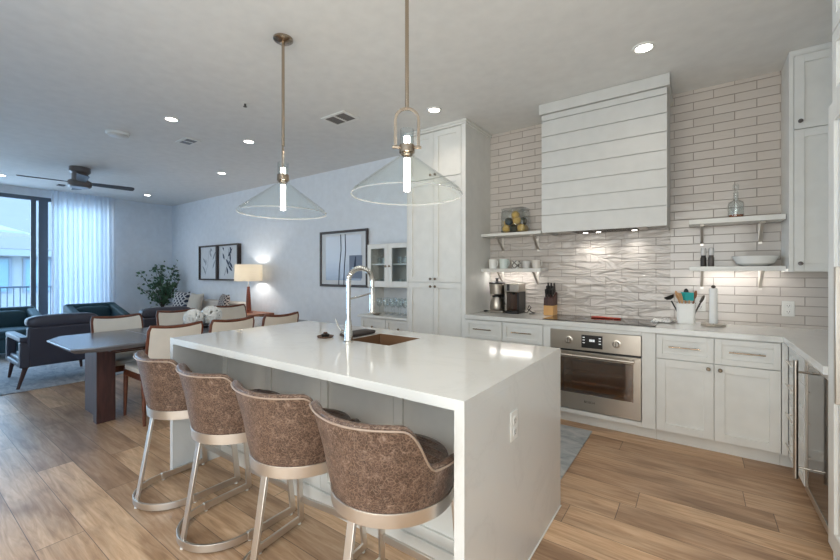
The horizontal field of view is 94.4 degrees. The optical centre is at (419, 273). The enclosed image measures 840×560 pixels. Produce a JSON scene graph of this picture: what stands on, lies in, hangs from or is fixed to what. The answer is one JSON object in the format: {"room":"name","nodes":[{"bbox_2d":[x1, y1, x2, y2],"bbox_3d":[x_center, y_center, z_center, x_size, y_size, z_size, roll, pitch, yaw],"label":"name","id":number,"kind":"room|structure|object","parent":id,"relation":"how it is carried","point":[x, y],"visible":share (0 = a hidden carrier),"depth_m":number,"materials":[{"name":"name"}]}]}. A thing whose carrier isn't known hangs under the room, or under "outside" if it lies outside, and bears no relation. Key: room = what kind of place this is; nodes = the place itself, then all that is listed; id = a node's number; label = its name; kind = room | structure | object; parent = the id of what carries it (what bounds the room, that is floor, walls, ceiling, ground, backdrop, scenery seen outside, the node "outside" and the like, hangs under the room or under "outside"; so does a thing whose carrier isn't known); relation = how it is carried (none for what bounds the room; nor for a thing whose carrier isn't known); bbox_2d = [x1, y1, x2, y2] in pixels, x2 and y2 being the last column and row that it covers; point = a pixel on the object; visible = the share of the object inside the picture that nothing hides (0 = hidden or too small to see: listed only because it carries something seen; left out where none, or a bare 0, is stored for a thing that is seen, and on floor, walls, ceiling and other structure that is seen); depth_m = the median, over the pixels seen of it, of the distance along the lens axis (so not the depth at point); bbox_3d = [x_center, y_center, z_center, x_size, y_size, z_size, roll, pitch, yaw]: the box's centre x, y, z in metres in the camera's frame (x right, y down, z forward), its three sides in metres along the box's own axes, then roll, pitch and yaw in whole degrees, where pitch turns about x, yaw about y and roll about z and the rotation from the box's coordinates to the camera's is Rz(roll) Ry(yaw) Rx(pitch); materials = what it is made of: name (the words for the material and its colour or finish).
{"room":"open-plan kitchen","nodes":[
{"label":"open-plan kitchen","id":0,"kind":"room"},
{"bbox_2d":[0,184,171,313],"bbox_3d":[-8.507,-0.142,6.138,0.100,2.985,8.362,0,0,35],"label":"wall","id":1,"kind":"structure","parent":0,"point":[143,231],"depth_m":8.92,"materials":[{"name":"paint"}]},
{"bbox_2d":[0,192,50,314],"bbox_3d":[-8.862,-0.068,5.629,0.070,2.835,7.120,0,0,35],"label":"window","id":2,"kind":"structure","parent":1,"relation":"in","point":[42,202],"depth_m":7.59,"materials":[{"name":"metal"}]},
{"bbox_2d":[0,0,832,205],"bbox_3d":[-3.752,-1.695,2.756,11.770,0.120,8.550,0,0,35],"label":"ceiling","id":3,"kind":"structure","parent":0,"point":[72,72],"depth_m":3.08,"materials":[{"name":"paint"}]},
{"bbox_2d":[16,165,133,190],"bbox_3d":[-5.278,-1.478,6.040,1.044,0.315,1.044,0,0,0],"label":"ceiling fan","id":4,"kind":"object","parent":3,"relation":"hanging from","point":[79,174],"visible":1,"depth_m":5.95,"materials":[{"name":"grey metal"}]},
{"bbox_2d":[51,190,115,313],"bbox_3d":[-6.923,-0.146,8.041,0.108,2.953,1.040,0,0,35],"label":"sheer curtain","id":5,"kind":"object","parent":3,"relation":"hanging from","point":[83,226],"visible":0.73,"depth_m":8.01,"materials":[{"name":"fabric"}]},
{"bbox_2d":[105,129,129,138],"bbox_3d":[-3.524,-1.613,4.537,0.230,0.044,0.230,0,0,35],"label":"smoke detector","id":6,"kind":"object","parent":3,"relation":"attached to","point":[118,134],"visible":1,"depth_m":4.48,"materials":[{"name":"white plastic"}]},
{"bbox_2d":[175,137,200,145],"bbox_3d":[-2.869,-1.629,4.821,0.280,0.012,0.180,0,0,35],"label":"ceiling vent","id":7,"kind":"object","parent":3,"relation":"in","point":[186,141],"visible":1,"depth_m":4.81,"materials":[{"name":"white plastic"}]},
{"bbox_2d":[236,33,326,219],"bbox_3d":[-0.955,-1.024,2.715,0.596,1.221,0.596,0,0,35],"label":"pendant light","id":8,"kind":"object","parent":3,"relation":"hanging from","point":[282,39],"visible":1,"depth_m":2.70,"materials":[{"name":"silver metal"}]},
{"bbox_2d":[277,172,288,183],"bbox_3d":[-0.955,-0.657,2.715,0.084,0.055,0.148,0,0,11],"label":"socket","id":9,"kind":"object","parent":8,"relation":"attached to","point":[283,178],"depth_m":2.69,"materials":[{"name":"gold metal"}]},
{"bbox_2d":[321,110,359,125],"bbox_3d":[-0.840,-1.629,4.103,0.340,0.012,0.240,0,0,35],"label":"ceiling vent","id":10,"kind":"object","parent":3,"relation":"in","point":[342,117],"visible":1,"depth_m":4.09,"materials":[{"name":"white plastic"}]},
{"bbox_2d":[351,0,462,204],"bbox_3d":[-0.070,-1.024,2.087,0.596,1.221,0.596,0,0,35],"label":"pendant light","id":11,"kind":"object","parent":3,"relation":"hanging from","point":[406,149],"visible":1,"depth_m":2.08,"materials":[{"name":"silver metal"}]},
{"bbox_2d":[392,143,421,156],"bbox_3d":[-0.070,-0.657,2.087,0.148,0.055,0.084,0,0,24],"label":"socket","id":12,"kind":"object","parent":11,"relation":"attached to","point":[405,149],"depth_m":2.07,"materials":[{"name":"gold metal"}]},
{"bbox_2d":[426,106,441,113],"bbox_3d":[0.142,-1.631,3.897,0.156,0.008,0.156,0,0,35],"label":"recessed light","id":13,"kind":"object","parent":3,"relation":"in","point":[434,109],"visible":1,"depth_m":3.90,"materials":[{"name":"white plastic"}]},
{"bbox_2d":[632,41,655,53],"bbox_3d":[1.623,-1.631,2.821,0.156,0.008,0.156,0,0,35],"label":"recessed light","id":14,"kind":"object","parent":3,"relation":"in","point":[644,47],"visible":1,"depth_m":2.81,"materials":[{"name":"white plastic"}]},
{"bbox_2d":[0,374,832,559],"bbox_3d":[-3.752,1.410,2.756,11.770,0.120,8.550,0,0,35],"label":"floor","id":15,"kind":"structure","parent":0,"point":[68,481],"depth_m":2.27,"materials":[{"name":"brown wood"}]},
{"bbox_2d":[0,353,122,395],"bbox_3d":[-5.814,1.344,5.752,3.660,0.012,3.850,0,0,35],"label":"area rug","id":16,"kind":"object","parent":15,"relation":"on","point":[44,376],"visible":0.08,"depth_m":5.04,"materials":[{"name":"carpet"}]},
{"bbox_2d":[0,306,40,353],"bbox_3d":[-6.740,0.959,6.354,0.848,0.758,0.800,0,0,35],"label":"armchair","id":17,"kind":"object","parent":16,"relation":"on","point":[11,318],"visible":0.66,"depth_m":6.51,"materials":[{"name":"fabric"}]},
{"bbox_2d":[0,310,26,327],"bbox_3d":[-6.940,0.780,6.497,0.140,0.300,0.540,0,0,35],"label":"cushion","id":18,"kind":"object","parent":17,"relation":"on","point":[8,318],"depth_m":6.54,"materials":[{"name":"teal fabric"}]},
{"bbox_2d":[0,326,28,338],"bbox_3d":[-6.659,0.965,6.297,0.630,0.150,0.540,0,0,35],"label":"seat cushion","id":19,"kind":"object","parent":17,"relation":"on","point":[3,329],"depth_m":6.21,"materials":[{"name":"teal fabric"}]},
{"bbox_2d":[6,312,96,389],"bbox_3d":[-4.724,0.924,5.046,0.874,0.838,0.848,0,0,35],"label":"leather armchair","id":20,"kind":"object","parent":16,"relation":"on","point":[34,349],"visible":0.68,"depth_m":4.71,"materials":[{"name":"grey leather"}]},
{"bbox_2d":[24,312,96,326],"bbox_3d":[-4.459,0.583,4.857,0.205,0.155,0.670,0,0,35],"label":"cushion","id":21,"kind":"object","parent":20,"relation":"on","point":[81,319],"depth_m":4.78,"materials":[{"name":"grey leather"}]},
{"bbox_2d":[63,302,129,315],"bbox_3d":[-6.062,0.959,7.308,0.848,0.758,0.800,0,0,35],"label":"armchair","id":22,"kind":"object","parent":16,"relation":"on","point":[103,308],"visible":0.23,"depth_m":7.45,"materials":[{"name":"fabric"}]},
{"bbox_2d":[76,306,110,315],"bbox_3d":[-6.263,0.780,7.451,0.140,0.300,0.540,0,0,35],"label":"cushion","id":23,"kind":"object","parent":22,"relation":"on","point":[98,310],"depth_m":7.45,"materials":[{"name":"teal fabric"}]},
{"bbox_2d":[139,306,189,327],"bbox_3d":[-4.071,0.924,6.017,0.874,0.838,0.848,0,0,35],"label":"leather armchair","id":24,"kind":"object","parent":16,"relation":"on","point":[148,314],"visible":0.17,"depth_m":5.61,"materials":[{"name":"grey leather"}]},
{"bbox_2d":[139,306,189,317],"bbox_3d":[-3.806,0.583,5.829,0.205,0.155,0.670,0,0,35],"label":"cushion","id":25,"kind":"object","parent":24,"relation":"on","point":[147,312],"depth_m":5.64,"materials":[{"name":"grey fabric"}]},
{"bbox_2d":[90,313,144,371],"bbox_3d":[-3.090,0.903,4.107,0.634,0.896,0.481,0,0,35],"label":"dining chair","id":26,"kind":"object","parent":15,"relation":"on","point":[130,321],"visible":0.4,"depth_m":4.20,"materials":[{"name":"fabric"}]},
{"bbox_2d":[123,321,203,426],"bbox_3d":[-2.446,0.903,3.711,0.634,0.896,0.481,0,0,35],"label":"dining chair","id":27,"kind":"object","parent":15,"relation":"on","point":[157,346],"visible":0.35,"depth_m":3.49,"materials":[{"name":"beige fabric"}]},
{"bbox_2d":[156,308,194,324],"bbox_3d":[-2.822,0.903,4.726,0.634,0.896,0.481,0,0,35],"label":"dining chair","id":28,"kind":"object","parent":15,"relation":"on","point":[175,317],"visible":0.16,"depth_m":4.82,"materials":[{"name":"fabric"}]},
{"bbox_2d":[47,317,307,423],"bbox_3d":[-2.434,0.975,4.242,1.020,0.751,2.300,0,0,35],"label":"dining table","id":29,"kind":"object","parent":15,"relation":"on","point":[100,349],"visible":0.52,"depth_m":3.52,"materials":[{"name":"brown wood"}]},
{"bbox_3d":[-2.412,0.572,4.324,0.384,0.055,0.384,0,0,35],"label":"pedestal bowl","id":30,"kind":"object","parent":29,"relation":"on","visible":0},
{"bbox_2d":[183,309,203,323],"bbox_3d":[-2.471,0.491,4.244,0.199,0.201,0.196,0,0,-12],"label":"woven ball","id":31,"kind":"object","parent":30,"relation":"in","point":[195,315],"visible":0.75,"depth_m":4.18,"materials":[{"name":"white ceramic"}]},
{"bbox_2d":[201,306,221,323],"bbox_3d":[-2.365,0.476,4.410,0.217,0.213,0.221,0,0,35],"label":"woven ball","id":32,"kind":"object","parent":30,"relation":"in","point":[210,313],"visible":0.85,"depth_m":4.34,"materials":[{"name":"white wicker"}]},
{"bbox_2d":[133,350,240,510],"bbox_3d":[-1.471,0.916,2.455,0.556,0.868,0.552,0,0,27],"label":"bar stool","id":33,"kind":"object","parent":15,"relation":"on","point":[163,391],"visible":0.63,"depth_m":2.25,"materials":[{"name":"silver metal"}]},
{"bbox_2d":[200,299,245,310],"bbox_3d":[-4.460,0.950,7.753,2.250,0.800,0.880,0,0,35],"label":"fabric sofa","id":34,"kind":"object","parent":15,"relation":"on","point":[206,302],"visible":0.02,"depth_m":7.88,"materials":[{"name":"white fabric"}]},
{"bbox_2d":[172,291,189,306],"bbox_3d":[-5.111,0.615,8.313,0.460,0.446,0.187,0,0,23],"label":"throw pillow","id":35,"kind":"object","parent":34,"relation":"on","point":[180,298],"visible":0.75,"depth_m":8.25,"materials":[{"name":"fabric"}]},
{"bbox_2d":[187,293,203,309],"bbox_3d":[-4.598,0.625,7.948,0.440,0.423,0.193,0,0,29],"label":"throw pillow","id":36,"kind":"object","parent":34,"relation":"on","point":[195,301],"visible":0.68,"depth_m":7.87,"materials":[{"name":"fabric"}]},
{"bbox_2d":[217,294,229,305],"bbox_3d":[-3.688,0.615,7.278,0.187,0.446,0.460,0,0,-41],"label":"throw pillow","id":37,"kind":"object","parent":34,"relation":"on","point":[224,300],"visible":0.46,"depth_m":7.16,"materials":[{"name":"fabric"}]},
{"bbox_2d":[208,316,254,332],"bbox_3d":[-2.140,0.903,4.143,0.634,0.896,0.481,0,0,35],"label":"dining chair","id":38,"kind":"object","parent":15,"relation":"on","point":[216,325],"visible":0.11,"depth_m":3.94,"materials":[{"name":"fabric"}]},
{"bbox_2d":[216,304,246,319],"bbox_3d":[-2.518,0.903,5.466,0.634,0.896,0.481,0,0,35],"label":"dining chair","id":39,"kind":"object","parent":15,"relation":"on","point":[239,310],"visible":0.09,"depth_m":5.66,"materials":[{"name":"fabric"}]},
{"bbox_2d":[175,362,295,552],"bbox_3d":[-1.010,0.916,2.127,0.556,0.868,0.552,0,0,26],"label":"bar stool","id":40,"kind":"object","parent":15,"relation":"on","point":[215,416],"visible":0.73,"depth_m":1.92,"materials":[{"name":"fabric"}]},
{"bbox_2d":[250,389,279,393],"bbox_3d":[-0.991,0.740,2.164,0.440,0.100,0.440,0,0,34],"label":"seat cushion","id":41,"kind":"object","parent":40,"relation":"on","point":[255,390],"depth_m":2.30,"materials":[{"name":"brown leather"}]},
{"bbox_2d":[247,311,273,316],"bbox_3d":[-3.067,1.032,7.021,0.730,0.635,0.500,0,0,35],"label":"side table","id":42,"kind":"object","parent":15,"relation":"on","point":[254,313],"visible":0.29,"depth_m":6.89,"materials":[{"name":"brown wood"}]},
{"bbox_2d":[234,264,261,312],"bbox_3d":[-3.119,0.280,7.077,0.470,0.870,0.470,0,0,35],"label":"table lamp","id":43,"kind":"object","parent":42,"relation":"on","point":[242,272],"visible":0.96,"depth_m":6.90,"materials":[{"name":"fabric"}]},
{"bbox_2d":[262,311,298,325],"bbox_3d":[-1.810,0.903,4.608,0.634,0.896,0.481,0,0,35],"label":"dining chair","id":44,"kind":"object","parent":15,"relation":"on","point":[268,319],"visible":0.12,"depth_m":4.40,"materials":[{"name":"fabric"}]},
{"bbox_2d":[231,380,367,559],"bbox_3d":[-0.558,0.916,1.808,0.556,0.868,0.552,0,0,21],"label":"bar stool","id":45,"kind":"object","parent":15,"relation":"on","point":[283,436],"visible":0.77,"depth_m":1.60,"materials":[{"name":"fabric"}]},
{"bbox_2d":[323,408,350,419],"bbox_3d":[-0.542,0.740,1.846,0.440,0.100,0.440,0,0,29],"label":"seat cushion","id":46,"kind":"object","parent":45,"relation":"on","point":[334,412],"depth_m":1.94,"materials":[{"name":"brown leather"}]},
{"bbox_2d":[221,356,453,559],"bbox_3d":[-0.343,0.913,2.574,2.172,0.873,0.825,0,0,35],"label":"base cabinet","id":47,"kind":"object","parent":15,"relation":"on","point":[434,538],"visible":0.04,"depth_m":2.04,"materials":[{"name":"wood"}]},
{"bbox_2d":[170,321,560,559],"bbox_3d":[-0.433,0.893,2.442,2.260,0.914,1.149,0,0,35],"label":"countertop","id":48,"kind":"structure","parent":47,"relation":"on","point":[507,493],"depth_m":1.84,"materials":[{"name":"white stone"}]},
{"bbox_2d":[335,265,375,342],"bbox_3d":[-0.414,0.192,2.559,0.121,0.487,0.278,0,0,35],"label":"kitchen faucet","id":49,"kind":"object","parent":48,"relation":"on","point":[348,334],"visible":1,"depth_m":2.46,"materials":[{"name":"silver metal"}]},
{"bbox_2d":[340,329,374,336],"bbox_3d":[-0.435,0.420,2.731,0.120,0.030,0.270,0,0,35],"label":"folded towel","id":50,"kind":"object","parent":48,"relation":"on","point":[361,332],"visible":0.79,"depth_m":2.70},
{"bbox_2d":[353,334,419,345],"bbox_3d":[-0.236,0.558,2.583,0.364,0.236,0.339,0,0,35],"label":"undermount sink","id":51,"kind":"object","parent":48,"relation":"in","point":[383,339],"visible":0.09,"depth_m":2.75,"materials":[{"name":"brown metal"}]},
{"bbox_2d":[510,409,517,441],"bbox_3d":[0.406,0.655,1.674,0.010,0.124,0.076,0,0,35],"label":"wall outlet","id":52,"kind":"object","parent":48,"relation":"attached to","point":[513,415],"visible":1,"depth_m":1.67,"materials":[{"name":"white plastic"}]},
{"bbox_2d":[513,415,516,435],"bbox_3d":[0.408,0.655,1.673,0.004,0.082,0.034,0,0,35],"label":"receptacle","id":53,"kind":"object","parent":52,"relation":"attached to","point":[514,416],"depth_m":1.67,"materials":[{"name":"white plastic"}]},
{"bbox_2d":[309,400,453,559],"bbox_3d":[-0.121,0.916,1.497,0.556,0.868,0.552,0,0,27],"label":"bar stool","id":54,"kind":"object","parent":15,"relation":"on","point":[382,477],"visible":0.99,"depth_m":1.30,"materials":[{"name":"brown leather"}]},
{"bbox_2d":[414,433,448,463],"bbox_3d":[-0.102,0.740,1.533,0.440,0.100,0.440,0,0,35],"label":"seat cushion","id":55,"kind":"object","parent":54,"relation":"on","point":[434,451],"depth_m":1.55,"materials":[{"name":"brown leather"}]},
{"bbox_2d":[357,287,406,330],"bbox_3d":[-0.323,0.770,5.128,0.907,1.159,0.508,0,0,35],"label":"base cabinet","id":56,"kind":"object","parent":15,"relation":"on","point":[382,321],"visible":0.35,"depth_m":5.05,"materials":[{"name":"white wood"}]},
{"bbox_2d":[406,118,491,337],"bbox_3d":[0.340,-0.141,4.579,0.803,2.983,0.638,0,0,35],"label":"pantry cabinet","id":57,"kind":"object","parent":15,"relation":"on","point":[447,252],"visible":0.79,"depth_m":4.33,"materials":[{"name":"white wood"}]},
{"bbox_2d":[466,319,502,341],"bbox_3d":[0.815,0.913,4.222,0.412,0.873,0.660,0,0,35],"label":"drawer","id":58,"kind":"object","parent":15,"relation":"on","point":[490,330],"visible":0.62,"depth_m":3.98,"materials":[{"name":"white wood"}]},
{"bbox_2d":[502,321,542,345],"bbox_3d":[1.151,0.913,3.984,0.406,0.873,0.660,0,0,35],"label":"drawer","id":59,"kind":"object","parent":15,"relation":"on","point":[512,332],"visible":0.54,"depth_m":3.74,"materials":[{"name":"white wood"}]},
{"bbox_2d":[560,424,591,479],"bbox_3d":[0.498,1.346,3.353,1.630,0.008,1.045,0,0,35],"label":"runner rug","id":60,"kind":"object","parent":15,"relation":"on","point":[572,439],"visible":0.24,"depth_m":3.06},
{"bbox_2d":[543,324,656,438],"bbox_3d":[1.694,0.913,3.620,0.899,0.873,0.625,0,0,35],"label":"housing","id":61,"kind":"object","parent":15,"relation":"on","point":[646,427],"visible":0.46,"depth_m":3.21,"materials":[{"name":"wood"}]},
{"bbox_2d":[550,329,641,420],"bbox_3d":[1.649,0.859,3.582,0.728,0.693,0.650,0,0,35],"label":"oven","id":62,"kind":"object","parent":61,"relation":"in","point":[601,373],"visible":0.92,"depth_m":3.33,"materials":[{"name":"silver metal"}]},
{"bbox_2d":[656,333,780,464],"bbox_3d":[2.354,0.913,3.130,0.740,0.873,0.660,0,0,35],"label":"base cabinet","id":63,"kind":"object","parent":15,"relation":"on","point":[722,395],"visible":1,"depth_m":2.87,"materials":[{"name":"white wood"}]},
{"bbox_2d":[464,310,827,374],"bbox_3d":[1.624,0.456,3.034,3.120,0.040,1.669,0,0,35],"label":"countertop","id":64,"kind":"structure","parent":63,"relation":"on","point":[811,345],"depth_m":2.96,"materials":[{"name":"white stone"}]},
{"bbox_2d":[489,278,505,312],"bbox_3d":[0.878,0.243,4.345,0.198,0.384,0.218,0,0,35],"label":"coffee maker","id":65,"kind":"object","parent":64,"relation":"on","point":[496,287],"visible":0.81,"depth_m":4.27,"materials":[{"name":"silver metal"}]},
{"bbox_2d":[489,284,503,294],"bbox_3d":[0.857,0.174,4.334,0.172,0.122,0.171,0,0,35],"label":"basket","id":66,"kind":"object","parent":65,"relation":"on","point":[497,289],"depth_m":4.26,"materials":[{"name":"silver metal"}]},
{"bbox_2d":[490,295,505,309],"bbox_3d":[0.878,0.324,4.319,0.207,0.163,0.155,0,0,35],"label":"coffee carafe","id":67,"kind":"object","parent":65,"relation":"in","point":[496,303],"visible":0.91,"depth_m":4.28,"materials":[{"name":"silver metal"}]},
{"bbox_2d":[504,283,525,313],"bbox_3d":[1.036,0.273,4.249,0.170,0.325,0.212,0,0,35],"label":"coffee machine","id":68,"kind":"object","parent":64,"relation":"on","point":[515,293],"visible":1,"depth_m":4.21,"materials":[{"name":"black plastic"}]},
{"bbox_2d":[544,292,556,315],"bbox_3d":[1.367,0.319,4.076,0.100,0.234,0.150,0,0,35],"label":"knife block","id":69,"kind":"object","parent":64,"relation":"on","point":[550,303],"visible":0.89,"depth_m":4.02,"materials":[{"name":"brown wood"}]},
{"bbox_2d":[543,314,658,326],"bbox_3d":[1.679,0.433,3.622,0.915,0.006,0.520,0,0,35],"label":"cooktop","id":70,"kind":"object","parent":64,"relation":"in","point":[563,317],"visible":0.92,"depth_m":3.53,"materials":[{"name":"glass"}]},
{"bbox_2d":[651,318,676,322],"bbox_3d":[2.176,0.415,3.471,0.235,0.030,0.150,0,0,-43],"label":"tea towel","id":71,"kind":"object","parent":64,"relation":"on","point":[665,320],"visible":1,"depth_m":3.43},
{"bbox_2d":[676,302,695,323],"bbox_3d":[2.314,0.348,3.385,0.140,0.175,0.140,0,0,35],"label":"utensil crock","id":72,"kind":"object","parent":64,"relation":"on","point":[685,312],"visible":0.98,"depth_m":3.33,"materials":[{"name":"white ceramic"}]},
{"bbox_2d":[701,285,725,326],"bbox_3d":[2.421,0.268,3.212,0.170,0.335,0.170,0,0,35],"label":"paper towel holder","id":73,"kind":"object","parent":64,"relation":"on","point":[712,286],"visible":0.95,"depth_m":3.17,"materials":[{"name":"silver metal"}]},
{"bbox_2d":[709,288,717,323],"bbox_3d":[2.421,0.272,3.212,0.055,0.290,0.055,0,0,35],"label":"paper towel roll","id":74,"kind":"object","parent":73,"relation":"on","point":[713,292],"visible":1,"depth_m":3.19,"materials":[{"name":"paper"}]},
{"bbox_2d":[780,343,792,467],"bbox_3d":[2.555,0.913,2.684,0.100,0.873,0.095,0,0,35],"label":"filler panel","id":75,"kind":"object","parent":15,"relation":"on","point":[785,460],"visible":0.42,"depth_m":2.67,"materials":[{"name":"wood"}]},
{"bbox_2d":[785,348,804,485],"bbox_3d":[2.603,0.913,2.285,0.656,0.873,0.460,0,0,35],"label":"base cabinet","id":76,"kind":"object","parent":15,"relation":"on","point":[793,355],"visible":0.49,"depth_m":2.40,"materials":[{"name":"white wood"}]},
{"bbox_2d":[793,360,827,533],"bbox_3d":[2.297,0.914,1.884,0.674,0.872,0.542,0,0,35],"label":"beverage cooler","id":77,"kind":"object","parent":15,"relation":"on","point":[816,383],"visible":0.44,"depth_m":2.10,"materials":[{"name":"silver metal"}]},
{"bbox_2d":[828,94,839,559],"bbox_3d":[1.862,0.290,1.268,0.688,2.120,0.924,0,0,35],"label":"refrigerator","id":78,"kind":"object","parent":15,"relation":"on","point":[834,108],"visible":1,"depth_m":1.74,"materials":[{"name":"silver metal"}]},
{"bbox_3d":[-5.808,1.050,8.783,0.456,0.600,0.456,0,0,35],"label":"planter","id":79,"kind":"object","parent":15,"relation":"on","visible":0},
{"bbox_2d":[136,260,179,306],"bbox_3d":[-5.867,0.242,8.737,0.794,1.123,0.934,0,0,-8],"label":"indoor tree","id":80,"kind":"object","parent":79,"relation":"in","point":[165,290],"visible":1,"depth_m":8.81,"materials":[{"name":"green plant"}]},
{"bbox_2d":[172,155,788,440],"bbox_3d":[-1.298,-0.142,6.213,11.770,2.985,0.130,0,0,35],"label":"wall","id":81,"kind":"structure","parent":0,"point":[287,251],"depth_m":6.73,"materials":[{"name":"paint"}]},
{"bbox_2d":[199,245,216,279],"bbox_3d":[-4.552,-0.220,8.393,0.760,0.740,0.080,0,0,35],"label":"framed picture","id":82,"kind":"object","parent":81,"relation":"attached to","point":[207,254],"visible":0.91,"depth_m":8.40,"materials":[{"name":"paper"}]},
{"bbox_2d":[217,243,240,280],"bbox_3d":[-3.901,-0.220,7.932,0.805,0.740,0.080,0,0,35],"label":"framed picture","id":83,"kind":"object","parent":81,"relation":"attached to","point":[228,255],"visible":0.93,"depth_m":7.94,"materials":[{"name":"paper"}]},
{"bbox_2d":[320,228,368,287],"bbox_3d":[-1.196,-0.224,6.042,1.055,0.877,0.030,0,0,35],"label":"framed picture","id":84,"kind":"object","parent":81,"relation":"attached to","point":[341,251],"visible":0.99,"depth_m":6.03,"materials":[{"name":"paper"}]},
{"bbox_2d":[326,234,361,284],"bbox_3d":[-1.188,-0.210,6.031,0.800,0.781,0.014,0,0,35],"label":"print","id":85,"kind":"object","parent":84,"relation":"attached to","point":[343,251],"depth_m":6.04,"materials":[{"name":"grey"}]},
{"bbox_2d":[368,242,406,287],"bbox_3d":[-0.333,-0.100,5.228,0.735,0.580,0.358,0,0,35],"label":"upper cabinet","id":86,"kind":"object","parent":81,"relation":"attached to","point":[392,271],"visible":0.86,"depth_m":5.30,"materials":[{"name":"white wood"}]},
{"bbox_2d":[490,71,827,329],"bbox_3d":[2.109,-0.568,3.722,3.130,2.135,0.011,0,0,35],"label":"tiled wall","id":87,"kind":"structure","parent":0,"point":[724,136],"depth_m":3.49,"materials":[{"name":"tile"}]},
{"bbox_2d":[481,231,547,251],"bbox_3d":[1.042,-0.340,4.319,0.680,0.200,0.250,0,0,35],"label":"wall shelf","id":88,"kind":"object","parent":87,"relation":"attached to","point":[533,234],"visible":1,"depth_m":4.26,"materials":[{"name":"wood"}]},
{"bbox_2d":[502,207,529,232],"bbox_3d":[1.056,-0.577,4.303,0.276,0.272,0.207,0,0,35],"label":"glass jar","id":89,"kind":"object","parent":88,"relation":"on","point":[513,207],"visible":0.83,"depth_m":4.29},
{"bbox_2d":[481,268,547,285],"bbox_3d":[1.042,0.048,4.319,0.680,0.195,0.250,0,0,35],"label":"wall shelf","id":90,"kind":"object","parent":87,"relation":"attached to","point":[532,270],"visible":0.92,"depth_m":4.22,"materials":[{"name":"wood"}]},
{"bbox_2d":[489,259,497,268],"bbox_3d":[0.830,-0.103,4.419,0.100,0.105,0.114,0,0,3],"label":"coffee cup","id":91,"kind":"object","parent":90,"relation":"on","point":[493,263],"visible":1,"depth_m":4.38,"materials":[{"name":"white ceramic"}]},
{"bbox_2d":[499,259,509,268],"bbox_3d":[0.937,-0.104,4.345,0.104,0.108,0.116,0,0,-1],"label":"coffee cup","id":92,"kind":"object","parent":90,"relation":"on","point":[503,263],"visible":1,"depth_m":4.31,"materials":[{"name":"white ceramic"}]},
{"bbox_2d":[539,72,672,236],"bbox_3d":[1.736,-1.012,3.674,1.073,1.242,0.496,0,0,35],"label":"range hood","id":93,"kind":"object","parent":87,"relation":"attached to","point":[606,152],"visible":1,"depth_m":3.44,"materials":[{"name":"white wood"}]},
{"bbox_2d":[695,297,705,310],"bbox_3d":[2.482,0.275,3.444,0.076,0.124,0.010,0,0,35],"label":"wall outlet","id":94,"kind":"object","parent":87,"relation":"attached to","point":[702,307],"visible":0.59,"depth_m":3.44,"materials":[{"name":"white plastic"}]},
{"bbox_2d":[689,214,785,245],"bbox_3d":[2.593,-0.345,3.218,0.603,0.210,0.250,0,0,35],"label":"wall shelf","id":95,"kind":"object","parent":87,"relation":"attached to","point":[760,220],"visible":1,"depth_m":3.15,"materials":[{"name":"wood"}]},
{"bbox_2d":[689,266,785,289],"bbox_3d":[2.593,0.043,3.218,0.603,0.195,0.250,0,0,35],"label":"wall shelf","id":96,"kind":"object","parent":87,"relation":"attached to","point":[761,269],"visible":1,"depth_m":3.14,"materials":[{"name":"wood"}]},
{"bbox_2d":[700,248,706,266],"bbox_3d":[2.420,-0.136,3.322,0.042,0.160,0.042,0,0,35],"label":"grinder","id":97,"kind":"object","parent":96,"relation":"on","point":[703,260],"visible":0.88,"depth_m":3.31,"materials":[{"name":"plastic"}]},
{"bbox_2d":[708,248,713,265],"bbox_3d":[2.463,-0.136,3.292,0.042,0.160,0.042,0,0,35],"label":"grinder","id":98,"kind":"object","parent":96,"relation":"on","point":[710,250],"visible":0.85,"depth_m":3.28,"materials":[{"name":"plastic"}]},
{"bbox_2d":[732,255,778,265],"bbox_3d":[2.699,-0.097,3.137,0.296,0.082,0.296,0,0,35],"label":"serving bowl","id":99,"kind":"object","parent":96,"relation":"on","point":[754,260],"visible":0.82,"depth_m":3.04,"materials":[{"name":"white ceramic"}]},
{"bbox_2d":[782,301,794,316],"bbox_3d":[2.946,0.285,3.114,0.076,0.124,0.010,0,0,35],"label":"wall outlet","id":100,"kind":"object","parent":87,"relation":"attached to","point":[788,307],"visible":1,"depth_m":3.11,"materials":[{"name":"white plastic"}]},
{"bbox_2d":[781,42,831,271],"bbox_3d":[3.044,-0.822,2.830,0.569,1.623,0.358,0,0,35],"label":"upper cabinet","id":101,"kind":"object","parent":87,"relation":"attached to","point":[806,73],"visible":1,"depth_m":2.83,"materials":[{"name":"white wood"}]},
{"bbox_3d":[-8.919,1.465,7.251,1.860,0.170,9.500,0,0,35],"label":"balcony slab","id":102,"kind":"object","parent":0,"visible":0},
{"bbox_2d":[0,286,51,313],"bbox_3d":[-9.555,0.835,7.702,0.060,1.090,9.500,0,0,35],"label":"balcony railing","id":103,"kind":"object","parent":102,"relation":"on","point":[6,287],"visible":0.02,"depth_m":8.56,"materials":[{"name":"metal"}]},
{"bbox_3d":[1.834,-0.142,0.545,0.100,2.985,5.512,0,0,35],"label":"wall","id":104,"kind":"structure","parent":0,"visible":0},
{"bbox_2d":[832,0,839,101],"bbox_3d":[1.892,-1.204,1.248,0.615,0.859,0.926,0,0,35],"label":"upper cabinet","id":105,"kind":"object","parent":104,"relation":"attached to","point":[835,3],"visible":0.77,"depth_m":1.76,"materials":[{"name":"wood"}]},
{"label":"outside","id":106,"kind":"structure","parent":0,"visible":0},
{"bbox_2d":[0,225,36,236],"bbox_3d":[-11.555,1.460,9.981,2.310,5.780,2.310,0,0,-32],"label":"patio umbrella","id":107,"kind":"object","parent":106,"point":[4,231],"visible":0.8,"depth_m":10.12,"materials":[{"name":"fabric"}]},
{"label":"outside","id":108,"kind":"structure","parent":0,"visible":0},
{"bbox_2d":[0,197,51,313],"bbox_3d":[-14.050,0.650,16.106,6.440,7.400,8.800,0,0,35],"label":"neighbouring house","id":109,"kind":"structure","parent":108,"point":[14,213],"depth_m":12.82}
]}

